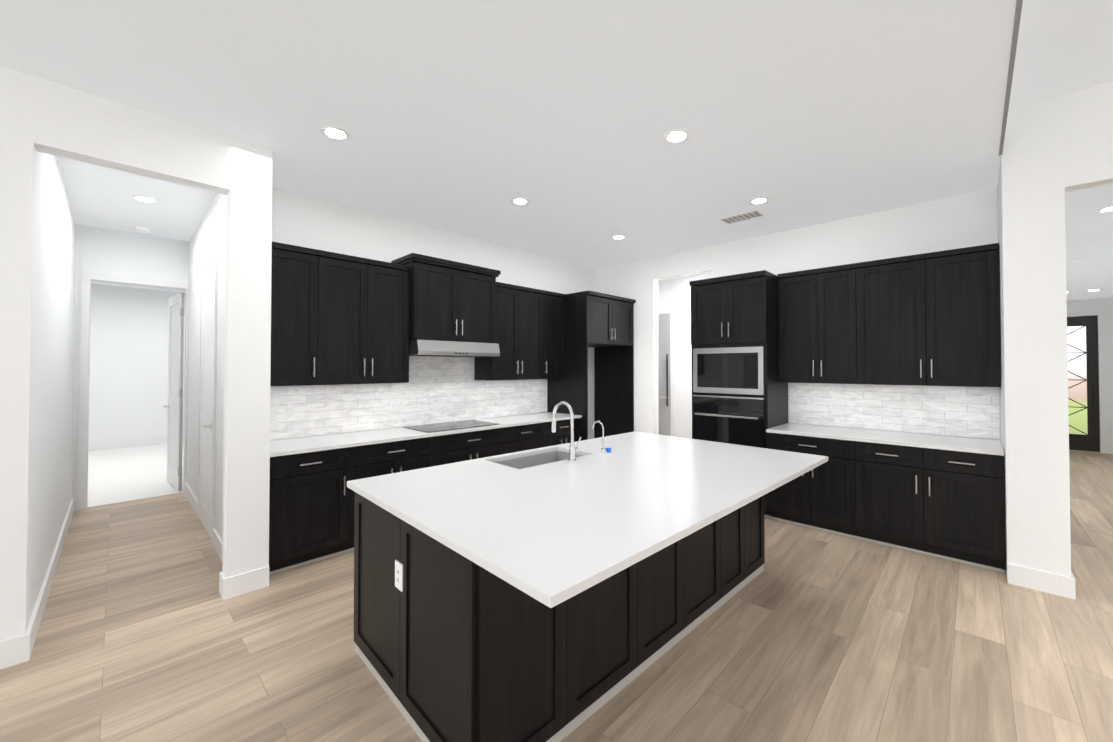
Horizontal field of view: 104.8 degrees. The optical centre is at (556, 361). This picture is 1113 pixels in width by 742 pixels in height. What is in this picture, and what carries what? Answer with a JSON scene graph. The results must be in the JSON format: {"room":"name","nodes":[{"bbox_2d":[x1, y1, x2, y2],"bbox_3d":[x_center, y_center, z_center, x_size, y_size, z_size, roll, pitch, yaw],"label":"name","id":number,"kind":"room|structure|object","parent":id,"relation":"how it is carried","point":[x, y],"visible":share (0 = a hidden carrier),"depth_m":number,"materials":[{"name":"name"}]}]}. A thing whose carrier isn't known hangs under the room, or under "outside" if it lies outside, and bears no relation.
{"room":"kitchen","nodes":[
{"label":"kitchen","id":0,"kind":"room"},
{"bbox_2d":[29,152,75,621],"bbox_3d":[-4.026,0.038,3.396,3.180,3.050,0.120,-1,-1,44],"label":"wall","id":1,"kind":"structure","parent":0,"point":[53,370],"depth_m":2.97,"materials":[{"name":"white paint"}]},
{"bbox_2d":[0,66,229,640],"bbox_3d":[-5.111,-0.010,-0.090,0.130,3.050,8.290,-1,-1,44],"label":"wall","id":2,"kind":"structure","parent":0,"point":[43,116],"depth_m":2.24,"materials":[{"name":"white paint"}]},
{"bbox_2d":[0,435,1112,668],"bbox_3d":[-1.883,1.516,4.918,13.500,0.135,20.000,-1,-1,44],"label":"baseboard","id":3,"kind":"structure","parent":2,"relation":"attached to","point":[16,651],"depth_m":2.89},
{"bbox_2d":[72,224,188,510],"bbox_3d":[-4.814,0.059,4.952,0.120,3.050,1.250,-1,-1,44],"label":"wall","id":4,"kind":"structure","parent":0,"point":[112,252],"depth_m":4.79,"materials":[{"name":"white paint"}]},
{"bbox_2d":[77,272,188,510],"bbox_3d":[-4.783,0.313,4.881,0.018,2.540,0.879,-1,-1,44],"label":"door frame","id":5,"kind":"structure","parent":4,"relation":"attached to","point":[83,386],"depth_m":4.60,"materials":[{"name":"white wood"}]},
{"bbox_2d":[163,292,183,490],"bbox_3d":[-4.917,0.366,5.490,0.793,2.428,0.138,-1,-1,44],"label":"door","id":6,"kind":"structure","parent":4,"relation":"in","point":[175,391],"depth_m":5.44,"materials":[{"name":"white wood"}]},
{"bbox_2d":[88,284,184,443],"bbox_3d":[-8.157,0.104,8.256,0.120,3.050,6.000,-1,-1,44],"label":"wall","id":7,"kind":"structure","parent":0,"point":[128,375],"depth_m":8.17,"materials":[{"name":"white paint"}]},
{"bbox_2d":[186,137,272,577],"bbox_3d":[-3.275,0.047,4.074,3.310,3.050,0.240,-1,-1,44],"label":"wall","id":8,"kind":"structure","parent":0,"point":[234,229],"depth_m":2.94,"materials":[{"name":"white paint"}]},
{"bbox_2d":[199,261,213,538],"bbox_3d":[-3.299,0.338,4.002,0.800,2.443,0.065,-1,-1,44],"label":"hall door","id":9,"kind":"structure","parent":8,"relation":"in","point":[206,394],"depth_m":4.01,"materials":[{"name":"white wood"}]},
{"bbox_2d":[197,250,217,543],"bbox_3d":[-3.284,0.307,4.025,0.960,2.530,0.018,-1,-1,44],"label":"door frame","id":10,"kind":"structure","parent":8,"relation":"attached to","point":[214,257],"depth_m":3.70,"materials":[{"name":"white wood"}]},
{"bbox_2d":[270,187,594,440],"bbox_3d":[-0.956,0.062,5.187,0.120,3.050,4.590,-1,-1,44],"label":"wall","id":11,"kind":"structure","parent":0,"point":[301,220],"depth_m":4.45,"materials":[{"name":"paint"}]},
{"bbox_2d":[270,242,329,385],"bbox_3d":[-2.221,-0.367,3.556,0.330,1.125,0.473,-1,-1,44],"label":"upper cabinet","id":12,"kind":"object","parent":11,"relation":"attached to","point":[300,276],"depth_m":3.47,"materials":[{"name":"black wood"}]},
{"bbox_2d":[330,252,409,384],"bbox_3d":[-1.842,-0.362,3.946,0.330,1.125,0.868,-1,-1,44],"label":"upper cabinet","id":13,"kind":"object","parent":11,"relation":"attached to","point":[338,319],"depth_m":3.86,"materials":[{"name":"black wood"}]},
{"bbox_2d":[270,356,546,439],"bbox_3d":[-1.320,0.297,4.718,0.008,0.753,3.412,-1,-1,44],"label":"backsplash","id":14,"kind":"structure","parent":11,"relation":"attached to","point":[440,389],"depth_m":4.49,"materials":[{"name":"tile"}]},
{"bbox_2d":[402,258,497,343],"bbox_3d":[-1.167,-0.593,4.585,0.410,0.775,0.980,-1,-1,44],"label":"upper cabinet","id":15,"kind":"object","parent":11,"relation":"attached to","point":[449,302],"depth_m":4.39,"materials":[{"name":"black wood"}]},
{"bbox_2d":[409,340,499,356],"bbox_3d":[-1.133,-0.130,4.545,0.501,0.146,0.970,-1,-1,44],"label":"range hood","id":16,"kind":"object","parent":15,"relation":"attached to","point":[434,348],"visible":0.94,"depth_m":4.31,"materials":[{"name":"silver metal"}]},
{"bbox_2d":[475,282,549,380],"bbox_3d":[-0.549,-0.344,5.274,0.330,1.125,0.871,-1,-1,44],"label":"upper cabinet","id":17,"kind":"object","parent":11,"relation":"attached to","point":[523,312],"depth_m":5.15,"materials":[{"name":"black wood"}]},
{"bbox_2d":[550,291,565,378],"bbox_3d":[-0.170,-0.339,5.663,0.330,1.125,0.467,-1,-1,44],"label":"upper cabinet","id":18,"kind":"object","parent":11,"relation":"attached to","point":[557,301],"depth_m":5.62,"materials":[{"name":"black wood"}]},
{"bbox_2d":[0,442,1112,741],"bbox_3d":[0.642,1.609,3.854,22.000,0.080,22.000,-1,-1,44],"label":"floor","id":19,"kind":"structure","parent":0,"point":[146,632],"depth_m":2.30,"materials":[{"name":"brown wood"}]},
{"bbox_2d":[269,448,360,574],"bbox_3d":[-2.074,1.127,3.499,0.606,0.874,0.625,-1,-1,44],"label":"base cabinet","id":20,"kind":"object","parent":19,"relation":"on","point":[311,504],"depth_m":3.28,"materials":[{"name":"black wood"}]},
{"bbox_2d":[270,412,580,455],"bbox_3d":[-1.089,0.688,4.490,0.621,0.030,3.410,-1,-1,44],"label":"countertop","id":21,"kind":"structure","parent":20,"relation":"on","point":[294,447],"depth_m":3.81,"materials":[{"name":"white stone"}]},
{"bbox_2d":[403,420,498,432],"bbox_3d":[-1.088,0.668,4.491,0.500,0.009,0.840,-1,-1,44],"label":"cooktop","id":22,"kind":"object","parent":21,"relation":"in","point":[436,427],"visible":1,"depth_m":4.46,"materials":[{"name":"black glass"}]},
{"bbox_2d":[361,436,444,478],"bbox_3d":[-1.628,1.133,3.956,0.606,0.874,0.908,-1,-1,44],"label":"base cabinet","id":23,"kind":"object","parent":19,"relation":"on","point":[402,455],"depth_m":3.79,"materials":[{"name":"black wood"}]},
{"bbox_2d":[445,428,504,463],"bbox_3d":[-1.087,1.141,4.512,0.606,0.874,0.898,-1,-1,44],"label":"base cabinet","id":24,"kind":"object","parent":19,"relation":"on","point":[465,446],"depth_m":4.34,"materials":[{"name":"black wood"}]},
{"bbox_2d":[505,424,548,453],"bbox_3d":[-0.575,1.148,5.038,0.606,0.874,0.696,-1,-1,44],"label":"base cabinet","id":25,"kind":"object","parent":19,"relation":"on","point":[524,437],"depth_m":4.85,"materials":[{"name":"black wood"}]},
{"bbox_2d":[354,495,764,741],"bbox_3d":[0.236,1.117,2.768,1.277,0.874,2.598,-1,-1,44],"label":"kitchen island","id":26,"kind":"object","parent":19,"relation":"on","point":[463,656],"depth_m":1.82,"materials":[{"name":"black wood"}]},
{"bbox_2d":[395,560,402,591],"bbox_3d":[-0.693,0.940,1.883,0.070,0.115,0.010,-1,-1,44],"label":"outlet","id":27,"kind":"object","parent":26,"relation":"attached to","point":[398,575],"visible":1,"depth_m":1.87,"materials":[{"name":"white plastic"}]},
{"bbox_2d":[347,459,706,614],"bbox_3d":[-0.268,0.655,2.014,1.638,0.030,0.895,-1,-1,44],"label":"island countertop","id":28,"kind":"structure","parent":26,"relation":"on","point":[556,543],"depth_m":1.73,"materials":[{"name":"white stone"}]},
{"bbox_2d":[491,447,578,466],"bbox_3d":[-0.107,0.773,2.943,0.408,0.206,0.707,-1,-1,44],"label":"sink","id":29,"kind":"object","parent":28,"relation":"in","point":[540,456],"depth_m":3.15,"materials":[{"name":"silver metal"}]},
{"bbox_2d":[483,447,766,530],"bbox_3d":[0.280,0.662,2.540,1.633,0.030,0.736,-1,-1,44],"label":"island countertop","id":30,"kind":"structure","parent":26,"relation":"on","point":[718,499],"depth_m":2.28,"materials":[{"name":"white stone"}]},
{"bbox_2d":[551,401,580,461],"bbox_3d":[0.060,0.457,2.875,0.220,0.386,0.103,-1,-1,44],"label":"faucet","id":31,"kind":"object","parent":30,"relation":"on","point":[572,449],"visible":1,"depth_m":2.80,"materials":[{"name":"silver metal"}]},
{"bbox_2d":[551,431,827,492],"bbox_3d":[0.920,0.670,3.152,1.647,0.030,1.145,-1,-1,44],"label":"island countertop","id":32,"kind":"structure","parent":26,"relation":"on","point":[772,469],"depth_m":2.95,"materials":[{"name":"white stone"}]},
{"bbox_2d":[592,421,610,452],"bbox_3d":[0.324,0.541,3.116,0.135,0.225,0.082,-1,-1,44],"label":"filter faucet","id":33,"kind":"object","parent":32,"relation":"on","point":[608,449],"visible":1,"depth_m":3.07,"materials":[{"name":"silver metal"}]},
{"bbox_2d":[549,420,579,445],"bbox_3d":[-0.144,1.154,5.480,0.606,0.874,0.664,-1,-1,44],"label":"base cabinet","id":34,"kind":"object","parent":19,"relation":"on","point":[562,434],"depth_m":5.27,"materials":[{"name":"black wood"}]},
{"bbox_2d":[547,291,635,440],"bbox_3d":[0.508,0.352,6.056,0.752,2.495,1.048,-1,-1,44],"label":"surround","id":35,"kind":"object","parent":19,"relation":"on","point":[602,324],"visible":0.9,"depth_m":5.87,"materials":[{"name":"black wood"}]},
{"bbox_2d":[689,270,787,517],"bbox_3d":[2.030,0.337,4.787,0.810,2.490,0.742,-1,-1,44],"label":"tall cabinet","id":36,"kind":"object","parent":19,"relation":"on","point":[739,393],"visible":0.69,"depth_m":4.51,"materials":[{"name":"black wood"}]},
{"bbox_2d":[766,431,845,535],"bbox_3d":[2.623,1.137,4.234,0.792,0.874,0.691,-1,-1,44],"label":"base cabinet","id":37,"kind":"object","parent":19,"relation":"on","point":[815,499],"depth_m":3.98,"materials":[{"name":"black wood"}]},
{"bbox_2d":[846,439,1004,572],"bbox_3d":[3.163,1.130,3.709,0.969,0.874,0.691,-1,-1,44],"label":"base cabinet","id":38,"kind":"object","parent":19,"relation":"on","point":[941,496],"depth_m":3.42,"materials":[{"name":"black wood"}]},
{"bbox_2d":[766,423,1003,454],"bbox_3d":[2.912,0.681,3.934,1.634,0.030,0.706,-1,-1,44],"label":"countertop","id":39,"kind":"structure","parent":38,"relation":"on","point":[856,435],"depth_m":3.75,"materials":[{"name":"white stone"}]},
{"bbox_2d":[0,0,1112,300],"bbox_3d":[0.642,-1.575,3.897,22.000,0.790,22.000,-1,-1,44],"label":"ceiling","id":40,"kind":"structure","parent":0,"point":[470,118],"depth_m":2.51,"materials":[{"name":"paint"}]},
{"bbox_2d":[134,227,149,232],"bbox_3d":[-4.559,-1.451,4.718,0.130,0.034,0.130,-1,-1,44],"label":"smoke detector","id":41,"kind":"object","parent":40,"relation":"attached to","point":[142,229],"visible":1,"depth_m":4.68,"materials":[{"name":"white plastic"}]},
{"bbox_2d":[132,195,156,202],"bbox_3d":[-3.742,-1.475,3.894,0.164,0.008,0.164,-1,-1,44],"label":"recessed light","id":42,"kind":"object","parent":40,"relation":"in","point":[144,199],"visible":1,"depth_m":3.89,"materials":[{"name":"white plastic"}]},
{"bbox_2d":[321,126,348,139],"bbox_3d":[-1.444,-1.490,2.800,0.164,0.008,0.164,-1,-1,44],"label":"recessed light","id":43,"kind":"object","parent":40,"relation":"in","point":[335,133],"visible":1,"depth_m":2.79,"materials":[{"name":"white plastic"}]},
{"bbox_2d":[511,197,528,204],"bbox_3d":[-0.335,-1.474,3.939,0.164,0.008,0.164,-1,-1,44],"label":"recessed light","id":44,"kind":"object","parent":40,"relation":"in","point":[519,201],"visible":1,"depth_m":3.93,"materials":[{"name":"white plastic"}]},
{"bbox_2d":[611,235,624,238],"bbox_3d":[0.726,-1.460,5.028,0.164,0.008,0.164,-1,-1,44],"label":"recessed light","id":45,"kind":"object","parent":40,"relation":"in","point":[618,237],"visible":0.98,"depth_m":5.02,"materials":[{"name":"white plastic"}]},
{"bbox_2d":[664,129,689,142],"bbox_3d":[0.797,-1.490,2.837,0.164,0.008,0.164,-1,-1,44],"label":"recessed light","id":46,"kind":"object","parent":40,"relation":"in","point":[678,136],"visible":1,"depth_m":2.83,"materials":[{"name":"white plastic"}]},
{"bbox_2d":[720,210,763,223],"bbox_3d":[1.881,-1.467,4.350,0.360,0.011,0.200,-1,-1,44],"label":"ceiling vent","id":47,"kind":"object","parent":40,"relation":"in","point":[742,216],"visible":0.98,"depth_m":4.33,"materials":[{"name":"white metal"}]},
{"bbox_2d":[750,197,768,203],"bbox_3d":[1.858,-1.475,3.926,0.164,0.008,0.164,-1,-1,44],"label":"recessed light","id":48,"kind":"object","parent":40,"relation":"in","point":[759,200],"visible":1,"depth_m":3.91,"materials":[{"name":"white plastic"}]},
{"bbox_2d":[1097,206,1112,211],"bbox_3d":[5.341,-1.472,4.135,0.164,0.008,0.164,-1,-1,44],"label":"recessed light","id":49,"kind":"object","parent":40,"relation":"in","point":[1107,209],"visible":0.96,"depth_m":4.14,"materials":[{"name":"white plastic"}]},
{"bbox_2d":[658,273,710,438],"bbox_3d":[2.224,0.090,7.233,3.020,3.050,0.120,-1,-1,44],"label":"wall","id":50,"kind":"structure","parent":0,"point":[675,293],"depth_m":7.24,"materials":[{"name":"white paint"}]},
{"bbox_2d":[658,313,670,435],"bbox_3d":[1.656,0.388,7.649,0.810,2.443,0.065,-1,-1,44],"label":"pantry door","id":51,"kind":"structure","parent":50,"relation":"in","point":[664,374],"depth_m":7.47,"materials":[{"name":"white wood"}]},
{"bbox_2d":[658,308,674,435],"bbox_3d":[1.674,0.356,7.669,0.960,2.530,0.018,-1,-1,44],"label":"door frame","id":52,"kind":"structure","parent":50,"relation":"attached to","point":[672,335],"depth_m":7.35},
{"bbox_2d":[595,188,1000,441],"bbox_3d":[2.223,0.063,5.211,4.400,3.050,0.120,-1,-1,44],"label":"wall","id":53,"kind":"structure","parent":0,"point":[961,221],"depth_m":4.71,"materials":[{"name":"paint"}]},
{"bbox_2d":[777,265,844,383],"bbox_3d":[2.731,-0.356,4.394,0.752,1.144,0.330,-1,-1,44],"label":"upper cabinet","id":54,"kind":"object","parent":53,"relation":"attached to","point":[811,303],"depth_m":4.31,"materials":[{"name":"black wood"}]},
{"bbox_2d":[845,255,912,384],"bbox_3d":[3.133,-0.361,4.002,0.626,1.144,0.330,-1,-1,44],"label":"upper cabinet","id":55,"kind":"object","parent":53,"relation":"attached to","point":[878,293],"depth_m":3.94,"materials":[{"name":"black wood"}]},
{"bbox_2d":[788,383,999,439],"bbox_3d":[3.166,0.441,4.198,1.634,0.451,0.008,-1,-1,44],"label":"backsplash","id":56,"kind":"structure","parent":53,"relation":"attached to","point":[965,411],"depth_m":4.08,"materials":[{"name":"tile"}]},
{"bbox_2d":[913,243,1000,386],"bbox_3d":[3.450,-0.365,3.694,0.509,1.144,0.330,-1,-1,44],"label":"upper cabinet","id":57,"kind":"object","parent":53,"relation":"attached to","point":[929,319],"depth_m":3.57,"materials":[{"name":"black wood"}]},
{"bbox_2d":[1000,325,1000,432],"bbox_3d":[3.669,-0.108,3.337,0.290,3.340,0.790,-1,-1,44],"label":"wall","id":58,"kind":"structure","parent":0,"point":[1000,325],"depth_m":3.55,"materials":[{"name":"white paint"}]},
{"bbox_2d":[997,81,1112,581],"bbox_3d":[6.311,-0.152,0.095,8.600,3.340,0.130,-1,-1,44],"label":"wall","id":59,"kind":"structure","parent":0,"point":[1055,149],"depth_m":2.93,"materials":[{"name":"white paint"}]},
{"bbox_2d":[1067,326,1087,434],"bbox_3d":[9.854,0.275,8.315,4.000,2.690,0.020,-1,-1,44],"label":"exterior view","id":60,"kind":"object","parent":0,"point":[1078,392],"depth_m":8.20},
{"bbox_2d":[1067,298,1112,445],"bbox_3d":[9.377,-0.044,8.030,1.620,3.340,0.140,-1,-1,44],"label":"wall","id":61,"kind":"structure","parent":0,"point":[1101,304],"depth_m":7.57,"materials":[{"name":"white paint"}]},
{"bbox_2d":[1067,315,1099,451],"bbox_3d":[9.317,0.394,7.963,0.950,2.438,0.111,-1,-1,44],"label":"front door","id":62,"kind":"structure","parent":61,"relation":"in","point":[1090,441],"depth_m":7.71,"materials":[{"name":"black metal"}]},
{"bbox_2d":[1067,310,1106,453],"bbox_3d":[9.322,0.360,7.968,1.100,2.530,0.018,-1,-1,44],"label":"door frame","id":63,"kind":"structure","parent":61,"relation":"attached to","point":[1101,323],"depth_m":7.61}
]}

